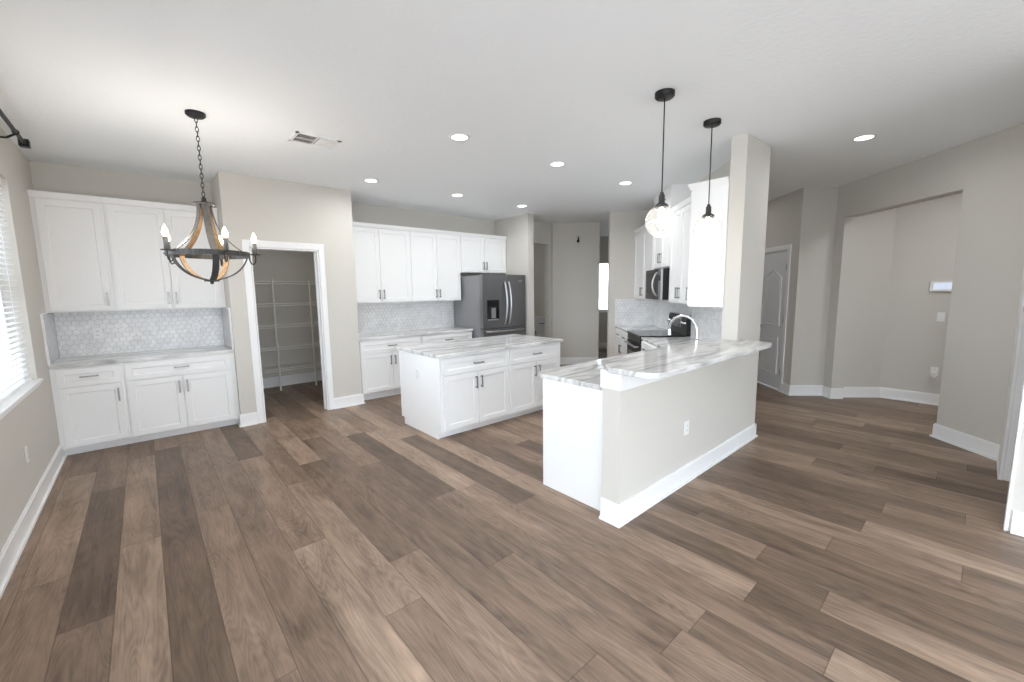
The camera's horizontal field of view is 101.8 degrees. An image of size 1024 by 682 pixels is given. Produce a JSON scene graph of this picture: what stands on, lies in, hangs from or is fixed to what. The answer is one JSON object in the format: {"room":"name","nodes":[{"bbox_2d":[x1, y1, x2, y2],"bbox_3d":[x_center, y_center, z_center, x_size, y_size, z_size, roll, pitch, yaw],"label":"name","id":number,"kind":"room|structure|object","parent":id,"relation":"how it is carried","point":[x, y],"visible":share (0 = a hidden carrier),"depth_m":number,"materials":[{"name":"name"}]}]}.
{"room":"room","nodes":[
{"label":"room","id":0,"kind":"room"},
{"bbox_2d":[0,127,59,551],"bbox_3d":[-1.235,0.103,0.189,0.180,2.900,11.100,-7,9,-41],"label":"wall","id":1,"kind":"structure","parent":0,"point":[32,423],"depth_m":3.38,"materials":[{"name":"grey paint"}]},
{"bbox_2d":[0,109,30,148],"bbox_3d":[-3.239,-1.463,2.507,0.160,0.130,2.265,-7,9,-41],"label":"curtain rod","id":2,"kind":"object","parent":1,"relation":"attached to","point":[23,143],"visible":1,"depth_m":3.11,"materials":[{"name":"black metal"}]},
{"bbox_2d":[0,282,42,419],"bbox_3d":[-3.056,-0.331,2.251,0.185,1.670,3.035,-7,9,-41],"label":"window","id":3,"kind":"structure","parent":1,"relation":"in","point":[9,404],"depth_m":3.13,"materials":[{"name":"white paint"}]},
{"bbox_2d":[0,178,31,403],"bbox_3d":[-3.054,-0.353,2.257,0.060,1.619,2.941,-7,9,-41],"label":"window blind","id":4,"kind":"object","parent":3,"relation":"attached to","point":[12,379],"visible":1,"depth_m":3.14,"materials":[{"name":"white plastic"}]},
{"bbox_2d":[24,446,28,463],"bbox_3d":[-3.455,0.811,2.966,0.008,0.118,0.074,-7,9,-41],"label":"wall outlet","id":5,"kind":"object","parent":1,"relation":"attached to","point":[25,448],"visible":1,"depth_m":2.95,"materials":[{"name":"white plastic"}]},
{"bbox_2d":[0,444,66,598],"bbox_3d":[-2.684,1.269,2.162,0.028,0.145,5.165,-7,9,-41],"label":"baseboard","id":6,"kind":"structure","parent":1,"relation":"attached to","point":[13,548],"depth_m":2.76,"materials":[{"name":"white paint"}]},
{"bbox_2d":[40,313,59,364],"bbox_3d":[-4.554,-0.036,4.109,0.016,0.480,0.622,-7,9,-41],"label":"side splash","id":7,"kind":"object","parent":1,"relation":"attached to","point":[47,319],"visible":0.95,"depth_m":4.04,"materials":[{"name":"white paint"}]},
{"bbox_2d":[29,160,224,357],"bbox_3d":[-4.258,-0.424,4.827,1.470,2.900,0.100,-7,9,-41],"label":"wall","id":8,"kind":"structure","parent":0,"point":[50,177],"depth_m":4.54,"materials":[{"name":"grey paint"}]},
{"bbox_2d":[27,189,115,312],"bbox_3d":[-4.465,-0.882,4.264,0.501,1.161,0.379,-7,9,-41],"label":"upper cabinet","id":9,"kind":"object","parent":8,"relation":"attached to","point":[70,234],"visible":0.98,"depth_m":4.14,"materials":[{"name":"white paint"}]},
{"bbox_2d":[54,308,223,357],"bbox_3d":[-4.218,-0.126,4.822,1.438,0.478,0.008,-7,9,-41],"label":"tile backsplash","id":10,"kind":"structure","parent":8,"relation":"attached to","point":[134,330],"depth_m":4.75,"materials":[{"name":"grey tile"}]},
{"bbox_2d":[92,328,102,338],"bbox_3d":[-4.524,-0.084,4.544,0.074,0.118,0.008,-7,9,-41],"label":"wall outlet","id":11,"kind":"object","parent":10,"relation":"attached to","point":[97,332],"visible":1,"depth_m":4.54,"materials":[{"name":"white plastic"}]},
{"bbox_2d":[102,197,225,310],"bbox_3d":[-3.915,-0.948,4.746,0.965,1.161,0.379,-7,9,-41],"label":"upper cabinet","id":12,"kind":"object","parent":8,"relation":"attached to","point":[143,277],"visible":0.95,"depth_m":4.55,"materials":[{"name":"white paint"}]},
{"bbox_2d":[210,171,361,420],"bbox_3d":[-2.947,-0.637,6.440,2.650,2.900,2.200,-7,9,-41],"label":"wall","id":13,"kind":"structure","parent":0,"point":[270,209],"depth_m":5.46,"materials":[{"name":"grey paint"}]},
{"bbox_2d":[221,308,233,348],"bbox_3d":[-3.464,-0.167,5.064,0.016,0.480,0.622,-7,9,-41],"label":"side splash","id":14,"kind":"object","parent":13,"relation":"attached to","point":[226,315],"visible":0.95,"depth_m":4.99,"materials":[{"name":"white paint"}]},
{"bbox_2d":[237,412,257,426],"bbox_3d":[-3.185,0.928,5.006,0.188,0.145,0.178,-7,9,-41],"label":"baseboard","id":15,"kind":"structure","parent":13,"relation":"attached to","point":[248,419],"depth_m":4.95,"materials":[{"name":"white paint"}]},
{"bbox_2d":[241,239,333,423],"bbox_3d":[-2.788,-0.127,5.236,0.897,2.175,0.147,-7,9,-41],"label":"trim","id":16,"kind":"structure","parent":13,"relation":"attached to","point":[319,261],"depth_m":5.11,"materials":[{"name":"white paint"}]},
{"bbox_2d":[263,371,321,388],"bbox_3d":[-3.568,0.639,7.339,2.430,0.165,0.028,-7,9,-41],"label":"baseboard","id":17,"kind":"structure","parent":13,"relation":"attached to","point":[271,382],"depth_m":7.15,"materials":[{"name":"white paint"}]},
{"bbox_2d":[334,393,364,408],"bbox_3d":[-2.281,0.821,5.791,0.421,0.145,0.168,-7,9,-41],"label":"baseboard","id":18,"kind":"structure","parent":13,"relation":"attached to","point":[352,400],"depth_m":5.73,"materials":[{"name":"white paint"}]},
{"bbox_2d":[351,202,494,333],"bbox_3d":[-1.434,-0.762,7.301,3.170,2.900,0.100,-7,9,-41],"label":"wall","id":19,"kind":"structure","parent":0,"point":[366,213],"depth_m":7.00,"materials":[{"name":"grey paint"}]},
{"bbox_2d":[352,221,411,303],"bbox_3d":[-2.077,-1.169,6.356,1.008,1.163,0.379,-7,9,-41],"label":"upper cabinet","id":20,"kind":"object","parent":19,"relation":"attached to","point":[381,251],"visible":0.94,"depth_m":6.26,"materials":[{"name":"white paint"}]},
{"bbox_2d":[357,301,453,333],"bbox_3d":[-1.823,-0.413,6.920,2.020,0.478,0.008,-7,9,-41],"label":"tile backsplash","id":21,"kind":"structure","parent":19,"relation":"attached to","point":[393,316],"depth_m":6.93,"materials":[{"name":"grey tile"}]},
{"bbox_2d":[409,227,460,301],"bbox_3d":[-1.342,-1.257,6.999,0.950,1.163,0.379,-7,9,-41],"label":"upper cabinet","id":22,"kind":"object","parent":19,"relation":"attached to","point":[434,254],"visible":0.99,"depth_m":6.86,"materials":[{"name":"white paint"}]},
{"bbox_2d":[459,232,506,273],"bbox_3d":[-0.597,-1.584,7.625,1.043,0.683,0.379,-7,9,-41],"label":"upper cabinet","id":23,"kind":"object","parent":19,"relation":"attached to","point":[479,253],"visible":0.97,"depth_m":7.49,"materials":[{"name":"white paint"}]},
{"bbox_2d":[0,348,1023,681],"bbox_3d":[2.180,1.006,4.735,11.100,0.080,13.200,-7,9,-41],"label":"floor","id":24,"kind":"structure","parent":0,"point":[845,541],"depth_m":2.41,"materials":[{"name":"brown wood"}]},
{"bbox_2d":[49,363,132,454],"bbox_3d":[-4.349,0.656,4.347,0.509,0.875,0.654,-7,9,-41],"label":"base cabinet","id":25,"kind":"object","parent":24,"relation":"on","point":[91,402],"visible":0.97,"depth_m":4.13,"materials":[{"name":"white paint"}]},
{"bbox_2d":[123,353,239,442],"bbox_3d":[-3.798,0.590,4.829,0.957,0.875,0.654,-7,9,-41],"label":"base cabinet","id":26,"kind":"object","parent":24,"relation":"on","point":[182,395],"visible":1,"depth_m":4.58,"materials":[{"name":"white paint"}]},
{"bbox_2d":[48,345,233,368],"bbox_3d":[-4.006,0.157,4.618,1.466,0.038,0.638,-7,9,-41],"label":"countertop","id":27,"kind":"structure","parent":26,"relation":"on","point":[78,361],"depth_m":4.45,"materials":[{"name":"grey stone"}]},
{"bbox_2d":[254,279,320,390],"bbox_3d":[-3.459,-0.144,7.099,2.400,1.775,0.395,-7,9,-41],"label":"wire shelving","id":28,"kind":"object","parent":24,"relation":"on","point":[308,282],"visible":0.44,"depth_m":6.79,"materials":[{"name":"white metal"}]},
{"bbox_2d":[359,336,420,400],"bbox_3d":[-1.967,0.373,6.419,0.980,0.875,0.674,-7,9,-41],"label":"base cabinet","id":29,"kind":"object","parent":24,"relation":"on","point":[379,359],"visible":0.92,"depth_m":6.09,"materials":[{"name":"white paint"}]},
{"bbox_2d":[359,327,472,340],"bbox_3d":[-1.618,-0.128,6.696,1.983,0.038,0.658,-7,9,-41],"label":"countertop","id":30,"kind":"structure","parent":29,"relation":"on","point":[443,330],"depth_m":6.56,"materials":[{"name":"grey stone"}]},
{"bbox_2d":[421,331,471,343],"bbox_3d":[-1.232,0.285,7.063,0.978,0.875,0.674,-7,9,-41],"label":"base cabinet","id":31,"kind":"object","parent":24,"relation":"on","point":[459,335],"visible":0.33,"depth_m":6.76,"materials":[{"name":"white paint"}]},
{"bbox_2d":[399,349,508,438],"bbox_3d":[-0.667,0.537,4.935,0.950,0.875,0.924,-7,9,-41],"label":"base cabinet","id":32,"kind":"object","parent":24,"relation":"on","point":[458,394],"visible":0.99,"depth_m":4.59,"materials":[{"name":"white paint"}]},
{"bbox_2d":[416,369,419,379],"bbox_3d":[-1.048,0.367,4.614,0.008,0.118,0.074,-7,9,-41],"label":"wall outlet","id":33,"kind":"object","parent":32,"relation":"attached to","point":[417,370],"visible":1,"depth_m":4.61,"materials":[{"name":"white plastic"}]},
{"bbox_2d":[395,334,562,358],"bbox_3d":[-0.360,0.038,5.205,1.905,0.038,0.975,-7,9,-41],"label":"countertop","id":34,"kind":"structure","parent":32,"relation":"on","point":[453,348],"depth_m":4.97,"materials":[{"name":"grey stone"}]},
{"bbox_2d":[454,273,525,337],"bbox_3d":[-0.366,-0.271,7.543,0.970,1.840,0.956,-7,9,-41],"label":"refrigerator","id":35,"kind":"object","parent":24,"relation":"on","point":[489,304],"visible":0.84,"depth_m":7.16,"materials":[{"name":"grey metal"}]},
{"bbox_2d":[505,342,559,419],"bbox_3d":[0.027,0.454,5.543,0.900,0.875,0.924,-7,9,-41],"label":"base cabinet","id":36,"kind":"object","parent":24,"relation":"on","point":[525,364],"visible":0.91,"depth_m":5.14,"materials":[{"name":"white paint"}]},
{"bbox_2d":[534,316,544,336],"bbox_3d":[0.497,-0.108,9.913,0.615,0.920,0.674,-7,9,-41],"label":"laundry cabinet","id":37,"kind":"object","parent":24,"relation":"on","point":[539,331],"visible":0.27,"depth_m":9.61,"materials":[{"name":"white paint"}]},
{"bbox_2d":[534,316,543,319],"bbox_3d":[0.484,-0.549,9.869,0.615,0.034,0.650,-7,9,-41],"label":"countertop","id":38,"kind":"structure","parent":37,"relation":"on","point":[535,317],"depth_m":9.69,"materials":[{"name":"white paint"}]},
{"bbox_2d":[543,378,602,510],"bbox_3d":[0.789,0.703,3.420,0.955,0.875,0.664,-7,9,-41],"label":"base cabinet","id":39,"kind":"object","parent":24,"relation":"on","point":[572,414],"visible":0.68,"depth_m":3.08,"materials":[{"name":"white paint"}]},
{"bbox_2d":[615,328,628,355],"bbox_3d":[2.130,0.254,6.962,0.684,0.875,1.055,0,7,4],"label":"base cabinet","id":40,"kind":"object","parent":24,"relation":"on","point":[620,336],"visible":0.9,"depth_m":6.99,"materials":[{"name":"white paint"}]},
{"bbox_2d":[616,325,666,332],"bbox_3d":[2.145,-0.200,6.905,0.654,0.035,1.057,0,7,4],"label":"countertop","id":41,"kind":"structure","parent":40,"relation":"on","point":[624,328],"depth_m":6.96,"materials":[{"name":"grey stone"}]},
{"bbox_2d":[641,341,657,350],"bbox_3d":[2.018,0.476,5.157,0.684,0.875,0.950,0,7,4],"label":"base cabinet","id":42,"kind":"object","parent":24,"relation":"on","point":[644,345],"visible":0.11,"depth_m":5.35,"materials":[{"name":"white paint"}]},
{"bbox_2d":[539,337,698,390],"bbox_3d":[1.509,0.142,4.175,1.211,0.035,3.288,4,8,34],"label":"countertop","id":43,"kind":"structure","parent":42,"relation":"on","point":[585,374],"depth_m":3.32,"materials":[{"name":"grey stone"}]},
{"bbox_2d":[667,314,697,340],"bbox_3d":[1.698,-0.068,4.110,0.091,0.391,0.326,-7,9,-41],"label":"faucet","id":44,"kind":"object","parent":43,"relation":"on","point":[681,315],"visible":0.59,"depth_m":4.05,"materials":[{"name":"silver metal"}]},
{"bbox_2d":[624,312,690,353],"bbox_3d":[2.050,0.204,6.017,0.731,1.206,0.798,0,7,4],"label":"stove","id":45,"kind":"object","parent":24,"relation":"on","point":[680,327],"visible":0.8,"depth_m":5.87,"materials":[{"name":"black metal"}]},
{"bbox_2d":[627,330,685,336],"bbox_3d":[2.051,-0.107,5.979,0.612,0.020,0.798,0,7,4],"label":"cooktop","id":46,"kind":"object","parent":45,"relation":"in","point":[635,333],"depth_m":5.89,"materials":[{"name":"black glass"}]},
{"bbox_2d":[0,0,1023,236],"bbox_3d":[2.142,-1.962,4.373,11.100,0.100,13.200,-7,9,-41],"label":"ceiling","id":47,"kind":"structure","parent":0,"point":[109,85],"depth_m":2.79,"materials":[{"name":"white paint"}]},
{"bbox_2d":[160,109,260,283],"bbox_3d":[-2.328,-1.072,3.187,0.641,1.264,0.657,-7,9,-41],"label":"chandelier","id":48,"kind":"object","parent":47,"relation":"hanging from","point":[217,253],"visible":1,"depth_m":3.14,"materials":[{"name":"black metal"}]},
{"bbox_2d":[288,131,340,148],"bbox_3d":[-1.747,-1.771,3.688,0.370,0.014,0.260,-7,9,-41],"label":"ceiling vent","id":49,"kind":"object","parent":47,"relation":"in","point":[299,137],"visible":1,"depth_m":3.67,"materials":[{"name":"white metal"}]},
{"bbox_2d":[363,178,378,182],"bbox_3d":[-1.706,-1.941,5.043,0.184,0.006,0.184,-7,9,-41],"label":"recessed light","id":50,"kind":"object","parent":47,"relation":"in","point":[368,180],"visible":1,"depth_m":5.03,"materials":[{"name":"white paint"}]},
{"bbox_2d":[451,194,463,196],"bbox_3d":[-0.768,-2.053,5.864,0.184,0.006,0.184,-7,9,-41],"label":"recessed light","id":51,"kind":"object","parent":47,"relation":"in","point":[454,195],"visible":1,"depth_m":5.88,"materials":[{"name":"white paint"}]},
{"bbox_2d":[449,133,469,140],"bbox_3d":[-0.460,-1.787,3.656,0.184,0.006,0.184,-7,9,-41],"label":"recessed light","id":52,"kind":"object","parent":47,"relation":"in","point":[457,136],"visible":1,"depth_m":3.65,"materials":[{"name":"white paint"}]},
{"bbox_2d":[549,161,565,166],"bbox_3d":[0.487,-1.899,4.472,0.184,0.006,0.184,-7,9,-41],"label":"recessed light","id":53,"kind":"object","parent":47,"relation":"in","point":[556,163],"visible":1,"depth_m":4.47,"materials":[{"name":"white paint"}]},
{"bbox_2d":[618,181,632,184],"bbox_3d":[1.450,-2.014,5.316,0.184,0.006,0.184,-7,9,-41],"label":"recessed light","id":54,"kind":"object","parent":47,"relation":"in","point":[623,182],"visible":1,"depth_m":5.32,"materials":[{"name":"white paint"}]},
{"bbox_2d":[645,88,677,237],"bbox_3d":[1.060,-1.231,2.931,0.220,0.972,0.220,-7,9,-41],"label":"pendant light","id":55,"kind":"object","parent":47,"relation":"hanging from","point":[665,94],"visible":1,"depth_m":2.96,"materials":[{"name":"black metal"}]},
{"bbox_2d":[654,192,667,208],"bbox_3d":[1.064,-1.001,2.959,0.097,0.106,0.096,-7,9,-41],"label":"socket","id":56,"kind":"object","parent":55,"relation":"attached to","point":[661,204],"depth_m":2.94,"materials":[{"name":"grey metal"}]},
{"bbox_2d":[693,118,721,242],"bbox_3d":[1.629,-1.305,3.432,0.220,0.962,0.220,-7,9,-41],"label":"pendant light","id":57,"kind":"object","parent":47,"relation":"hanging from","point":[708,217],"visible":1,"depth_m":3.47,"materials":[{"name":"black metal"}]},
{"bbox_2d":[702,204,713,218],"bbox_3d":[1.633,-1.080,3.460,0.097,0.106,0.096,-7,9,-41],"label":"socket","id":58,"kind":"object","parent":57,"relation":"attached to","point":[708,215],"depth_m":3.44,"materials":[{"name":"grey metal"}]},
{"bbox_2d":[851,134,876,141],"bbox_3d":[3.209,-1.851,3.797,0.184,0.006,0.184,-7,9,-41],"label":"recessed light","id":59,"kind":"object","parent":47,"relation":"in","point":[867,136],"visible":1,"depth_m":3.79,"materials":[{"name":"white paint"}]},
{"bbox_2d":[494,213,533,335],"bbox_3d":[0.040,-0.855,7.910,0.145,2.900,0.930,-7,9,-41],"label":"wall","id":60,"kind":"structure","parent":0,"point":[518,230],"depth_m":7.58,"materials":[{"name":"grey paint"}]},
{"bbox_2d":[534,221,551,337],"bbox_3d":[0.063,-1.042,9.440,1.930,2.900,2.250,-7,9,-41],"label":"wall","id":61,"kind":"structure","parent":0,"point":[542,231],"depth_m":8.63,"materials":[{"name":"grey paint"}]},
{"bbox_2d":[552,222,599,356],"bbox_3d":[1.315,-0.961,8.641,0.957,2.900,0.123,0,7,4],"label":"wall","id":62,"kind":"structure","parent":0,"point":[575,265],"depth_m":8.56,"materials":[{"name":"grey paint"}]},
{"bbox_2d":[560,357,597,363],"bbox_3d":[1.345,0.416,8.732,0.922,0.145,0.028,0,7,4],"label":"baseboard","id":63,"kind":"structure","parent":62,"relation":"attached to","point":[563,360],"depth_m":8.73,"materials":[{"name":"white paint"}]},
{"bbox_2d":[598,237,608,342],"bbox_3d":[2.505,-1.257,10.945,1.379,2.900,0.100,0,7,4],"label":"wall","id":64,"kind":"structure","parent":0,"point":[604,241],"depth_m":10.97,"materials":[{"name":"grey paint"}]},
{"bbox_2d":[598,343,606,347],"bbox_3d":[2.527,0.118,11.048,1.150,0.145,0.028,0,7,4],"label":"baseboard","id":65,"kind":"structure","parent":64,"relation":"attached to","point":[600,345],"depth_m":11.05,"materials":[{"name":"white paint"}]},
{"bbox_2d":[599,262,607,311],"bbox_3d":[2.546,-1.406,10.879,0.721,1.310,0.110,0,7,4],"label":"window","id":66,"kind":"structure","parent":64,"relation":"in","point":[600,310],"depth_m":10.91,"materials":[{"name":"white glass"}]},
{"bbox_2d":[607,210,649,357],"bbox_3d":[2.967,-0.827,7.376,2.489,2.900,0.120,0,7,4],"label":"wall","id":67,"kind":"structure","parent":0,"point":[622,224],"depth_m":7.31,"materials":[{"name":"grey paint"}]},
{"bbox_2d":[614,299,653,324],"bbox_3d":[2.167,-0.515,7.398,0.675,0.468,0.008,0,7,4],"label":"tile backsplash","id":68,"kind":"structure","parent":67,"relation":"attached to","point":[627,311],"depth_m":7.40,"materials":[{"name":"grey tile"}]},
{"bbox_2d":[654,184,692,217],"bbox_3d":[2.255,-1.919,5.832,0.297,0.340,0.800,0,7,4],"label":"wall","id":69,"kind":"structure","parent":0,"point":[674,194],"depth_m":5.44,"materials":[{"name":"white paint"}]},
{"bbox_2d":[602,133,770,503],"bbox_3d":[1.561,-0.330,3.449,2.455,2.900,0.135,-7,9,-41],"label":"wall","id":70,"kind":"structure","parent":0,"point":[644,441],"depth_m":3.65,"materials":[{"name":"grey paint"}]},
{"bbox_2d":[600,357,736,390],"bbox_3d":[1.341,0.169,3.309,1.877,0.120,0.165,-7,9,-41],"label":"trim","id":71,"kind":"structure","parent":70,"relation":"on","point":[617,382],"depth_m":2.71,"materials":[{"name":"white paint"}]},
{"bbox_2d":[600,338,771,378],"bbox_3d":[1.389,0.097,3.236,2.010,0.036,0.565,-7,9,-41],"label":"bar","id":72,"kind":"object","parent":71,"relation":"on","point":[672,360],"visible":1,"depth_m":2.96,"materials":[{"name":"grey stone"}]},
{"bbox_2d":[599,423,757,527],"bbox_3d":[1.588,1.038,3.606,2.511,0.145,0.163,-7,9,-41],"label":"baseboard","id":73,"kind":"structure","parent":70,"relation":"attached to","point":[617,515],"depth_m":3.17,"materials":[{"name":"white paint"}]},
{"bbox_2d":[684,420,688,435],"bbox_3d":[1.391,0.691,3.314,0.074,0.118,0.008,-7,9,-41],"label":"wall outlet","id":74,"kind":"object","parent":70,"relation":"attached to","point":[686,423],"visible":1,"depth_m":3.30,"materials":[{"name":"white plastic"}]},
{"bbox_2d":[685,176,729,306],"bbox_3d":[1.999,-0.939,4.130,0.445,1.183,0.389,-7,9,-41],"label":"upper cabinet","id":75,"kind":"object","parent":70,"relation":"attached to","point":[707,260],"visible":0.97,"depth_m":3.98,"materials":[{"name":"white paint"}]},
{"bbox_2d":[660,160,730,339],"bbox_3d":[2.466,-0.624,5.765,0.120,2.900,3.181,0,7,4],"label":"wall","id":76,"kind":"structure","parent":0,"point":[724,170],"depth_m":4.65,"materials":[{"name":"grey paint"}]},
{"bbox_2d":[634,222,655,299],"bbox_3d":[2.267,-1.262,6.705,0.384,1.173,1.180,0,7,4],"label":"upper cabinet","id":77,"kind":"object","parent":76,"relation":"attached to","point":[644,241],"visible":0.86,"depth_m":6.74,"materials":[{"name":"white paint"}]},
{"bbox_2d":[653,213,670,269],"bbox_3d":[2.204,-1.363,5.702,0.384,0.728,0.780,0,7,4],"label":"upper cabinet","id":78,"kind":"object","parent":76,"relation":"attached to","point":[661,251],"visible":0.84,"depth_m":5.69,"materials":[{"name":"white paint"}]},
{"bbox_2d":[645,268,669,299],"bbox_3d":[2.138,-0.783,5.769,0.524,0.408,0.765,0,7,4],"label":"microwave","id":79,"kind":"object","parent":78,"relation":"attached to","point":[657,280],"visible":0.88,"depth_m":5.54,"materials":[{"name":"black metal"}]},
{"bbox_2d":[669,196,690,303],"bbox_3d":[2.158,-1.041,4.949,0.384,1.183,0.785,0,7,4],"label":"upper cabinet","id":80,"kind":"object","parent":76,"relation":"attached to","point":[680,237],"visible":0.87,"depth_m":4.94,"materials":[{"name":"white paint"}]},
{"bbox_2d":[653,300,722,339],"bbox_3d":[2.409,-0.327,5.872,0.008,0.460,3.020,0,7,4],"label":"tile backsplash","id":81,"kind":"structure","parent":76,"relation":"attached to","point":[708,320],"depth_m":5.32,"materials":[{"name":"grey tile"}]},
{"bbox_2d":[765,187,809,384],"bbox_3d":[4.084,-0.741,6.547,0.085,2.900,1.406,0,7,4],"label":"wall","id":82,"kind":"structure","parent":0,"point":[787,215],"depth_m":5.96,"materials":[{"name":"grey paint"}]},
{"bbox_2d":[757,250,787,389],"bbox_3d":[4.040,-0.331,6.527,0.103,2.078,0.741,0,7,4],"label":"door","id":83,"kind":"structure","parent":82,"relation":"in","point":[775,264],"depth_m":6.46,"materials":[{"name":"white paint"}]},
{"bbox_2d":[765,244,791,391],"bbox_3d":[4.076,-0.368,6.523,0.102,2.166,0.897,0,7,4],"label":"trim","id":84,"kind":"structure","parent":82,"relation":"attached to","point":[788,247],"depth_m":6.11,"materials":[{"name":"white paint"}]},
{"bbox_2d":[796,186,838,384],"bbox_3d":[4.351,-0.664,5.888,0.530,2.900,0.116,0,7,4],"label":"wall","id":85,"kind":"structure","parent":0,"point":[823,200],"depth_m":5.82,"materials":[{"name":"grey paint"}]},
{"bbox_2d":[780,383,842,398],"bbox_3d":[4.287,0.716,5.963,0.731,0.145,0.209,3,8,26],"label":"baseboard","id":86,"kind":"structure","parent":85,"relation":"attached to","point":[790,390],"depth_m":5.99,"materials":[{"name":"white paint"}]},
{"bbox_2d":[843,193,962,393],"bbox_3d":[4.750,-0.389,3.597,3.689,2.900,3.530,-7,9,-41],"label":"wall","id":87,"kind":"structure","parent":0,"point":[895,339],"depth_m":5.58,"materials":[{"name":"grey paint"}]},
{"bbox_2d":[843,387,939,405],"bbox_3d":[5.987,0.827,4.877,3.386,0.145,0.361,6,9,42],"label":"baseboard","id":88,"kind":"structure","parent":87,"relation":"attached to","point":[848,392],"depth_m":5.75,"materials":[{"name":"white paint"}]},
{"bbox_2d":[930,367,938,377],"bbox_3d":[5.485,0.406,5.411,0.050,0.134,0.074,-7,9,-41],"label":"wall outlet","id":89,"kind":"object","parent":87,"relation":"attached to","point":[934,370],"visible":1,"depth_m":5.41,"materials":[{"name":"white plastic"}]},
{"bbox_2d":[936,312,944,321],"bbox_3d":[5.494,-0.308,5.334,0.009,0.118,0.074,-7,9,-41],"label":"light switch","id":90,"kind":"object","parent":87,"relation":"attached to","point":[940,315],"visible":1,"depth_m":5.33,"materials":[{"name":"white plastic"}]},
{"bbox_2d":[929,281,952,290],"bbox_3d":[5.476,-0.696,5.289,0.026,0.130,0.240,-7,9,-41],"label":"control panel","id":91,"kind":"object","parent":87,"relation":"attached to","point":[934,285],"visible":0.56,"depth_m":5.29,"materials":[{"name":"white plastic"}]},
{"bbox_2d":[823,123,1023,444],"bbox_3d":[4.463,-0.515,4.660,0.170,2.900,2.341,0,7,4],"label":"wall","id":92,"kind":"structure","parent":0,"point":[988,170],"depth_m":3.94,"materials":[{"name":"grey paint"}]},
{"bbox_2d":[929,423,999,460],"bbox_3d":[4.393,0.955,3.991,0.155,0.145,0.650,0,7,4],"label":"baseboard","id":93,"kind":"structure","parent":92,"relation":"attached to","point":[985,448],"depth_m":3.96,"materials":[{"name":"white paint"}]},
{"bbox_2d":[1008,419,1023,530],"bbox_3d":[4.630,-0.056,0.881,0.115,2.900,4.390,-7,9,-41],"label":"wall","id":94,"kind":"structure","parent":0,"point":[1017,504],"depth_m":2.60,"materials":[{"name":"grey paint"}]},
{"bbox_2d":[1010,510,1023,536],"bbox_3d":[4.599,1.318,0.996,0.028,0.145,4.375,-7,9,-41],"label":"baseboard","id":95,"kind":"structure","parent":94,"relation":"attached to","point":[1017,524],"depth_m":2.61,"materials":[{"name":"white paint"}]},
{"bbox_3d":[3.893,-0.313,3.064,1.690,2.900,0.120,-7,9,-41],"label":"wall","id":96,"kind":"structure","parent":0,"visible":0},
{"bbox_2d":[996,270,1023,480],"bbox_3d":[4.138,-0.174,3.306,0.530,2.560,0.163,-7,9,-41],"label":"trim","id":97,"kind":"structure","parent":96,"relation":"attached to","point":[1016,376],"depth_m":3.28,"materials":[{"name":"white paint"}]},
{"bbox_2d":[1003,380,1023,530],"bbox_3d":[3.558,-0.104,2.792,1.045,2.560,0.153,-7,9,-41],"label":"trim","id":98,"kind":"structure","parent":96,"relation":"attached to","point":[1021,410],"depth_m":2.60,"materials":[{"name":"white paint"}]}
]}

